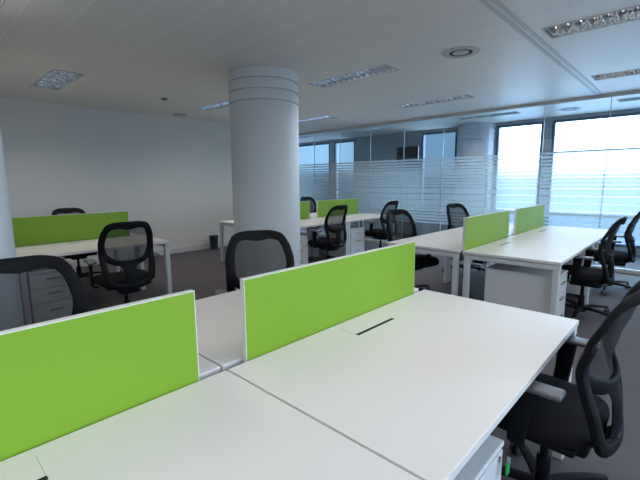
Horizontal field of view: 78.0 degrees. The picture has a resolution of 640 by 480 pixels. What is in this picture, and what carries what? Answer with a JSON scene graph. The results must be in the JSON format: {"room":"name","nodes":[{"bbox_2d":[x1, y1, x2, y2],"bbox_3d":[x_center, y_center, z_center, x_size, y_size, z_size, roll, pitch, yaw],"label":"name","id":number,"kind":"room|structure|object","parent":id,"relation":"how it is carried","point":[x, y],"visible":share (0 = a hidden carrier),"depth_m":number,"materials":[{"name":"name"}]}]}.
{"room":"open-plan office","nodes":[
{"label":"open-plan office","id":0,"kind":"room"},
{"bbox_2d":[0,128,15,258],"bbox_3d":[-2.583,-0.295,2.647,0.786,2.556,0.786,7,12,43],"label":"column","id":1,"kind":"structure","parent":0,"point":[7,244],"depth_m":2.77,"materials":[{"name":"paint"}]},
{"bbox_2d":[0,97,233,261],"bbox_3d":[-4.128,-0.805,6.160,0.120,2.556,10.320,7,12,43],"label":"wall","id":2,"kind":"structure","parent":0,"point":[173,175],"depth_m":6.79,"materials":[{"name":"white paint"}]},
{"bbox_2d":[68,241,228,267],"bbox_3d":[-4.069,0.414,6.294,0.015,0.105,10.320,7,12,43],"label":"baseboard","id":3,"kind":"structure","parent":2,"relation":"attached to","point":[202,246],"depth_m":7.70,"materials":[{"name":"paint"}]},
{"bbox_2d":[228,65,300,289],"bbox_3d":[-0.636,-0.613,4.686,0.786,2.556,0.786,7,12,43],"label":"column","id":4,"kind":"structure","parent":0,"point":[263,99],"depth_m":4.31,"materials":[{"name":"paint"}]},
{"bbox_2d":[0,0,639,142],"bbox_3d":[-1.178,-1.926,4.789,12.900,0.020,12.650,7,12,43],"label":"ceiling","id":5,"kind":"structure","parent":0,"point":[132,55],"depth_m":3.78,"materials":[{"name":"paint"}]},
{"bbox_2d":[0,0,5,9],"bbox_3d":[-1.903,-1.588,2.244,1.174,0.118,0.294,7,12,43],"label":"ceiling light","id":6,"kind":"object","parent":5,"relation":"attached to","point":[2,2],"visible":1,"depth_m":2.65,"materials":[{"name":"silver metal"}]},
{"bbox_2d":[30,69,85,89],"bbox_3d":[-3.110,-1.937,4.656,1.094,0.118,0.314,7,12,43],"label":"ceiling light","id":7,"kind":"object","parent":5,"relation":"attached to","point":[55,79],"visible":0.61,"depth_m":4.66,"materials":[{"name":"silver metal"}]},
{"bbox_2d":[172,113,186,115],"bbox_3d":[-2.508,-2.240,7.074,0.260,0.012,0.260,7,12,43],"label":"ceiling vent","id":8,"kind":"object","parent":5,"relation":"in","point":[174,114],"visible":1,"depth_m":7.03,"materials":[{"name":"white metal"}]},
{"bbox_2d":[196,100,228,110],"bbox_3d":[-1.572,-2.188,6.266,1.094,0.118,0.294,7,12,43],"label":"ceiling light","id":9,"kind":"object","parent":5,"relation":"attached to","point":[225,104],"visible":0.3,"depth_m":6.42,"materials":[{"name":"silver metal"}]},
{"bbox_2d":[299,115,337,122],"bbox_3d":[-0.145,-2.421,7.760,1.094,0.118,0.294,7,12,43],"label":"ceiling light","id":10,"kind":"object","parent":5,"relation":"attached to","point":[327,116],"visible":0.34,"depth_m":7.75,"materials":[{"name":"silver metal"}]},
{"bbox_2d":[308,64,399,87],"bbox_3d":[0.372,-1.958,4.612,1.154,0.118,0.294,7,12,43],"label":"ceiling light","id":11,"kind":"object","parent":5,"relation":"attached to","point":[383,69],"visible":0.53,"depth_m":4.63,"materials":[{"name":"silver metal"}]},
{"bbox_2d":[353,126,397,131],"bbox_3d":[1.276,-2.654,9.248,1.094,0.118,0.294,7,12,43],"label":"ceiling light","id":12,"kind":"object","parent":5,"relation":"attached to","point":[387,127],"visible":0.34,"depth_m":9.28,"materials":[{"name":"silver metal"}]},
{"bbox_2d":[396,94,474,107],"bbox_3d":[1.751,-2.185,6.070,1.174,0.118,0.294,7,12,43],"label":"ceiling light","id":13,"kind":"object","parent":5,"relation":"attached to","point":[465,96],"visible":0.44,"depth_m":6.11,"materials":[{"name":"silver metal"}]},
{"bbox_2d":[442,46,479,58],"bbox_3d":[1.335,-1.775,3.748,0.340,0.012,0.340,7,12,43],"label":"ceiling vent","id":14,"kind":"object","parent":5,"relation":"in","point":[462,51],"visible":1,"depth_m":3.72,"materials":[{"name":"white metal"}]},
{"bbox_2d":[454,111,519,119],"bbox_3d":[3.159,-2.407,7.488,1.154,0.118,0.294,7,12,43],"label":"ceiling light","id":15,"kind":"object","parent":5,"relation":"attached to","point":[514,112],"visible":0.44,"depth_m":7.54,"materials":[{"name":"silver metal"}]},
{"bbox_2d":[479,0,603,95],"bbox_3d":[0.407,-1.496,1.900,0.095,0.006,10.576,7,12,43],"label":"trim","id":16,"kind":"structure","parent":5,"relation":"attached to","point":[498,3],"depth_m":3.41,"materials":[{"name":"white metal"}]},
{"bbox_2d":[559,107,581,110],"bbox_3d":[4.318,-2.256,6.829,0.340,0.012,0.340,7,12,43],"label":"ceiling vent","id":17,"kind":"object","parent":5,"relation":"in","point":[570,108],"visible":1,"depth_m":6.81,"materials":[{"name":"white metal"}]},
{"bbox_2d":[541,5,639,38],"bbox_3d":[2.305,-1.718,2.900,1.149,0.118,0.314,7,12,43],"label":"ceiling light","id":18,"kind":"object","parent":5,"relation":"attached to","point":[630,14],"visible":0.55,"depth_m":3.14,"materials":[{"name":"silver metal"}]},
{"bbox_2d":[591,68,639,80],"bbox_3d":[3.705,-1.947,4.366,1.149,0.118,0.294,7,12,43],"label":"ceiling light","id":19,"kind":"object","parent":5,"relation":"attached to","point":[634,71],"visible":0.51,"depth_m":4.67,"materials":[{"name":"silver metal"}]},
{"bbox_2d":[616,97,639,101],"bbox_3d":[5.029,-2.162,5.741,1.134,0.118,0.294,7,12,43],"label":"ceiling light","id":20,"kind":"object","parent":5,"relation":"attached to","point":[632,98],"visible":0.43,"depth_m":6.11,"materials":[{"name":"silver metal"}]},
{"bbox_2d":[75,226,639,479],"bbox_3d":[-1.158,0.661,5.174,12.900,0.100,12.650,7,12,43],"label":"floor","id":21,"kind":"structure","parent":0,"point":[202,271],"depth_m":4.46,"materials":[{"name":"carpet"}]},
{"bbox_2d":[0,255,87,330],"bbox_3d":[-1.216,0.608,1.747,0.659,1.013,0.653,-9,12,-44],"label":"office chair","id":22,"kind":"object","parent":21,"relation":"on","point":[34,289],"visible":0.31,"depth_m":1.88,"materials":[{"name":"black plastic"}]},
{"bbox_2d":[51,208,101,283],"bbox_3d":[-3.337,0.074,5.450,0.653,1.013,0.659,7,12,43],"label":"office chair","id":23,"kind":"object","parent":21,"relation":"on","point":[61,211],"visible":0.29,"depth_m":5.46,"materials":[{"name":"black fabric"}]},
{"bbox_2d":[15,237,171,293],"bbox_3d":[-2.466,0.395,4.295,0.800,0.704,1.392,7,12,43],"label":"office desk","id":24,"kind":"object","parent":21,"relation":"on","point":[84,246],"visible":0.3,"depth_m":4.13,"materials":[{"name":"white laminate"}]},
{"bbox_2d":[12,211,128,246],"bbox_3d":[-2.791,-0.114,4.492,0.068,0.360,1.198,7,12,43],"label":"privacy screen","id":25,"kind":"object","parent":24,"relation":"attached to","point":[33,230],"visible":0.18,"depth_m":4.39,"materials":[{"name":"fabric"}]},
{"bbox_2d":[83,221,159,303],"bbox_3d":[-1.904,0.306,3.815,0.659,1.013,0.653,-8,11,-40],"label":"office chair","id":26,"kind":"object","parent":21,"relation":"on","point":[126,245],"visible":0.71,"depth_m":3.63,"materials":[{"name":"black fabric"}]},
{"bbox_2d":[115,264,140,287],"bbox_3d":[-3.075,0.315,4.864,0.800,0.704,1.392,7,12,43],"label":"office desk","id":27,"kind":"object","parent":21,"relation":"on","point":[117,268],"visible":0.02,"depth_m":5.61,"materials":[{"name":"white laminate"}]},
{"bbox_2d":[198,355,219,379],"bbox_3d":[-1.122,0.839,1.236,0.800,0.704,1.392,7,12,43],"label":"office desk","id":28,"kind":"object","parent":21,"relation":"on","point":[207,368],"visible":0.02,"depth_m":1.41,"materials":[{"name":"white laminate"}]},
{"bbox_2d":[0,370,419,479],"bbox_3d":[-0.514,0.919,0.667,0.800,0.704,1.392,7,12,43],"label":"office desk","id":29,"kind":"object","parent":21,"relation":"on","point":[220,426],"visible":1,"depth_m":0.98,"materials":[{"name":"white laminate"}]},
{"bbox_2d":[0,289,199,461],"bbox_3d":[-0.823,0.408,0.880,0.068,0.360,1.198,7,12,43],"label":"privacy screen","id":30,"kind":"object","parent":29,"relation":"attached to","point":[60,377],"visible":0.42,"depth_m":1.07,"materials":[{"name":"fabric"}]},
{"bbox_2d":[209,235,217,249],"bbox_3d":[-2.161,0.049,8.061,0.188,0.278,0.188,7,12,43],"label":"waste bin","id":31,"kind":"object","parent":21,"relation":"on","point":[213,238],"visible":1,"depth_m":8.00,"materials":[{"name":"black plastic"}]},
{"bbox_2d":[215,230,294,294],"bbox_3d":[-0.345,0.469,2.636,0.659,1.013,0.653,-3,9,-18],"label":"office chair","id":32,"kind":"object","parent":21,"relation":"on","point":[253,252],"visible":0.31,"depth_m":2.79,"materials":[{"name":"black plastic"}]},
{"bbox_2d":[219,220,310,262],"bbox_3d":[-0.929,-0.006,6.915,0.800,0.704,1.392,7,12,43],"label":"office desk","id":33,"kind":"object","parent":21,"relation":"on","point":[230,223],"visible":0.2,"depth_m":6.67,"materials":[{"name":"white laminate"}]},
{"bbox_2d":[300,234,307,264],"bbox_3d":[-0.512,0.198,6.022,0.598,0.554,0.380,7,12,43],"label":"drawer pedestal","id":34,"kind":"object","parent":21,"relation":"on","point":[303,238],"visible":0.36,"depth_m":5.90,"materials":[{"name":"white paint"}]},
{"bbox_2d":[195,287,418,371],"bbox_3d":[-0.162,0.682,2.243,0.800,0.704,1.392,7,12,43],"label":"office desk","id":35,"kind":"object","parent":21,"relation":"on","point":[218,317],"visible":0.08,"depth_m":1.77,"materials":[{"name":"white laminate"}]},
{"bbox_2d":[301,197,323,238],"bbox_3d":[-0.110,-0.446,8.785,0.653,1.013,0.659,7,12,43],"label":"office chair","id":36,"kind":"object","parent":21,"relation":"on","point":[312,201],"visible":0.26,"depth_m":8.95,"materials":[{"name":"black plastic"}]},
{"bbox_2d":[300,218,347,256],"bbox_3d":[-0.293,0.069,6.375,0.800,0.704,1.392,7,12,43],"label":"office desk","id":37,"kind":"object","parent":21,"relation":"on","point":[312,222],"visible":0.36,"depth_m":6.56,"materials":[{"name":"white laminate"}]},
{"bbox_2d":[300,201,309,218],"bbox_3d":[-0.602,-0.442,6.588,0.068,0.360,1.198,7,12,43],"label":"privacy screen","id":38,"kind":"object","parent":37,"relation":"attached to","point":[304,205],"visible":0.16,"depth_m":6.92,"materials":[{"name":"fabric"}]},
{"bbox_2d":[307,205,347,259],"bbox_3d":[0.105,-0.035,6.003,0.653,1.013,0.659,7,11,41],"label":"office chair","id":39,"kind":"object","parent":21,"relation":"on","point":[335,219],"visible":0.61,"depth_m":5.82,"materials":[{"name":"black fabric"}]},
{"bbox_2d":[310,213,358,255],"bbox_3d":[0.059,-0.168,7.950,0.800,0.704,1.392,7,12,43],"label":"office desk","id":40,"kind":"object","parent":21,"relation":"on","point":[312,215],"visible":0.07,"depth_m":7.40,"materials":[{"name":"white laminate"}]},
{"bbox_2d":[326,226,364,256],"bbox_3d":[0.449,0.043,7.014,0.598,0.554,0.380,7,12,43],"label":"drawer pedestal","id":41,"kind":"object","parent":21,"relation":"on","point":[356,233],"visible":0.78,"depth_m":6.84,"materials":[{"name":"white paint"}]},
{"bbox_2d":[316,213,380,256],"bbox_3d":[0.668,-0.088,7.381,0.800,0.704,1.392,7,12,43],"label":"office desk","id":42,"kind":"object","parent":21,"relation":"on","point":[361,217],"visible":0.45,"depth_m":7.12,"materials":[{"name":"white laminate"}]},
{"bbox_2d":[316,198,357,217],"bbox_3d":[0.356,-0.599,7.591,0.068,0.360,1.198,7,12,43],"label":"privacy screen","id":43,"kind":"object","parent":42,"relation":"attached to","point":[323,207],"visible":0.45,"depth_m":7.46,"materials":[{"name":"fabric"}]},
{"bbox_2d":[364,201,398,250],"bbox_3d":[1.078,-0.202,7.080,0.653,1.013,0.659,7,11,41],"label":"office chair","id":44,"kind":"object","parent":21,"relation":"on","point":[382,233],"visible":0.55,"depth_m":6.87,"materials":[{"name":"black plastic"}]},
{"bbox_2d":[228,289,578,479],"bbox_3d":[0.447,0.762,1.674,0.800,0.704,1.392,7,12,43],"label":"office desk","id":45,"kind":"object","parent":21,"relation":"on","point":[419,381],"visible":0.78,"depth_m":1.36,"materials":[{"name":"white laminate"}]},
{"bbox_2d":[240,241,414,362],"bbox_3d":[0.131,0.252,1.879,0.068,0.360,1.198,7,12,43],"label":"privacy screen","id":46,"kind":"object","parent":45,"relation":"attached to","point":[281,308],"visible":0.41,"depth_m":1.71,"materials":[{"name":"fabric"}]},
{"bbox_2d":[386,209,438,290],"bbox_3d":[1.088,0.162,4.632,0.659,1.013,0.653,-7,10,-36],"label":"office chair","id":47,"kind":"object","parent":21,"relation":"on","point":[400,223],"visible":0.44,"depth_m":4.73,"materials":[{"name":"black fabric"}]},
{"bbox_2d":[387,230,509,295],"bbox_3d":[1.489,0.331,4.521,0.800,0.704,1.392,7,12,43],"label":"office desk","id":48,"kind":"object","parent":21,"relation":"on","point":[446,243],"visible":0.51,"depth_m":4.07,"materials":[{"name":"white laminate"}]},
{"bbox_2d":[451,252,463,260],"bbox_3d":[1.713,0.089,4.270,0.110,0.103,1.100,7,12,43],"label":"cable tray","id":49,"kind":"object","parent":48,"relation":"on","point":[461,258],"depth_m":3.88,"materials":[{"name":"metal"}]},
{"bbox_2d":[442,203,485,276],"bbox_3d":[2.158,-0.017,5.780,0.659,1.013,0.653,-6,10,-31],"label":"office chair","id":50,"kind":"object","parent":21,"relation":"on","point":[456,212],"visible":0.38,"depth_m":5.91,"materials":[{"name":"black fabric"}]},
{"bbox_2d":[453,435,503,479],"bbox_3d":[0.239,0.890,1.325,0.598,0.554,0.380,7,12,43],"label":"drawer pedestal","id":51,"kind":"object","parent":21,"relation":"on","point":[486,462],"visible":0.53,"depth_m":1.16,"materials":[{"name":"white paint"}]},
{"bbox_2d":[505,456,510,475],"bbox_3d":[0.575,0.689,1.206,0.010,0.058,0.024,7,12,43],"label":"tag","id":52,"kind":"object","parent":51,"relation":"hanging from","point":[508,458],"visible":1,"depth_m":1.20,"materials":[{"name":"plastic"}]},
{"bbox_2d":[448,223,513,281],"bbox_3d":[2.450,0.174,5.527,0.800,0.704,1.392,7,12,43],"label":"office desk","id":53,"kind":"object","parent":21,"relation":"on","point":[511,225],"visible":0.15,"depth_m":5.30,"materials":[{"name":"white laminate"}]},
{"bbox_2d":[484,263,567,316],"bbox_3d":[1.875,0.537,3.615,0.598,0.554,0.380,7,12,43],"label":"drawer pedestal","id":54,"kind":"object","parent":21,"relation":"on","point":[522,287],"visible":0.62,"depth_m":3.47,"materials":[{"name":"white paint"}]},
{"bbox_2d":[462,236,593,315],"bbox_3d":[2.098,0.411,3.952,0.800,0.704,1.392,7,12,43],"label":"office desk","id":55,"kind":"object","parent":21,"relation":"on","point":[534,252],"visible":0.78,"depth_m":3.64,"materials":[{"name":"white laminate"}]},
{"bbox_2d":[472,260,487,263],"bbox_3d":[1.871,0.110,4.123,0.110,0.103,1.100,7,12,43],"label":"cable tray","id":56,"kind":"object","parent":55,"relation":"on","point":[473,261],"depth_m":3.76,"materials":[{"name":"metal"}]},
{"bbox_2d":[462,210,509,254],"bbox_3d":[1.758,-0.096,4.134,0.068,0.360,1.198,7,12,43],"label":"privacy screen","id":57,"kind":"object","parent":55,"relation":"attached to","point":[478,230],"visible":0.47,"depth_m":4.03,"materials":[{"name":"fabric"}]},
{"bbox_2d":[513,225,607,303],"bbox_3d":[3.059,0.254,4.958,0.800,0.704,1.392,7,12,43],"label":"office desk","id":58,"kind":"object","parent":21,"relation":"on","point":[594,235],"visible":0.37,"depth_m":4.80,"materials":[{"name":"white laminate"}]},
{"bbox_2d":[513,204,544,234],"bbox_3d":[2.746,-0.257,5.168,0.068,0.360,1.198,7,12,43],"label":"privacy screen","id":59,"kind":"object","parent":58,"relation":"attached to","point":[532,217],"visible":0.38,"depth_m":5.07,"materials":[{"name":"fabric"}]},
{"bbox_2d":[496,281,639,479],"bbox_3d":[0.920,0.614,1.597,0.659,1.013,0.653,-9,12,-44],"label":"office chair","id":60,"kind":"object","parent":21,"relation":"on","point":[554,413],"visible":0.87,"depth_m":1.42,"materials":[{"name":"black fabric"}]},
{"bbox_2d":[561,250,592,296],"bbox_3d":[2.926,0.354,4.795,0.598,0.554,0.380,7,12,43],"label":"drawer pedestal","id":61,"kind":"object","parent":21,"relation":"on","point":[573,289],"visible":0.12,"depth_m":4.56,"materials":[{"name":"white paint"}]},
{"bbox_2d":[561,216,626,318],"bbox_3d":[2.587,0.262,3.875,0.653,1.013,0.659,7,12,43],"label":"office chair","id":62,"kind":"object","parent":21,"relation":"on","point":[585,275],"visible":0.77,"depth_m":3.71,"materials":[{"name":"black fabric"}]},
{"bbox_2d":[593,211,639,295],"bbox_3d":[3.536,0.116,4.810,0.653,1.013,0.659,7,11,41],"label":"office chair","id":63,"kind":"object","parent":21,"relation":"on","point":[621,258],"visible":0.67,"depth_m":4.64,"materials":[{"name":"black plastic"}]},
{"bbox_2d":[299,90,639,274],"bbox_3d":[1.770,-1.133,8.055,12.900,2.556,0.060,7,12,43],"label":"wall","id":64,"kind":"structure","parent":0,"point":[441,194],"depth_m":6.85,"materials":[{"name":"clear glass"}]},
{"bbox_2d":[299,108,639,255],"bbox_3d":[3.070,-1.345,9.416,12.900,2.556,0.200,7,12,43],"label":"wall","id":65,"kind":"structure","parent":0,"point":[384,146],"depth_m":10.08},
{"bbox_2d":[299,142,329,177],"bbox_3d":[-0.302,-2.136,12.450,1.720,1.720,0.070,7,12,43],"label":"window","id":66,"kind":"structure","parent":65,"relation":"in","point":[326,142],"depth_m":12.11,"materials":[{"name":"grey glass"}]},
{"bbox_2d":[334,140,354,197],"bbox_3d":[0.736,-1.762,11.517,0.770,2.200,0.070,7,12,43],"label":"window","id":67,"kind":"structure","parent":65,"relation":"in","point":[346,141],"depth_m":11.57,"materials":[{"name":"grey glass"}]},
{"bbox_2d":[397,146,418,161],"bbox_3d":[2.213,-2.124,9.789,0.600,0.360,0.225,7,12,43],"label":"wall display","id":68,"kind":"object","parent":65,"relation":"attached to","point":[410,152],"visible":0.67,"depth_m":9.68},
{"bbox_2d":[420,130,456,208],"bbox_3d":[2.851,-1.663,9.513,0.910,1.840,0.070,7,12,43],"label":"window","id":69,"kind":"structure","parent":65,"relation":"in","point":[448,131],"depth_m":9.53,"materials":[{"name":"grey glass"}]},
{"bbox_2d":[493,121,543,222],"bbox_3d":[4.147,-1.226,8.343,0.910,2.380,0.070,7,12,43],"label":"window","id":70,"kind":"structure","parent":65,"relation":"in","point":[540,122],"depth_m":8.24,"materials":[{"name":"grey metal"}]},
{"bbox_2d":[545,112,639,248],"bbox_3d":[6.013,-0.982,6.599,3.920,2.380,0.070,7,12,43],"label":"window","id":71,"kind":"structure","parent":65,"relation":"in","point":[637,240],"depth_m":7.39,"materials":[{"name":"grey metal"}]},
{"bbox_2d":[455,122,494,214],"bbox_3d":[3.474,-1.272,8.902,0.786,2.556,0.786,7,12,43],"label":"column","id":72,"kind":"structure","parent":0,"point":[473,138],"depth_m":8.46,"materials":[{"name":"paint"}]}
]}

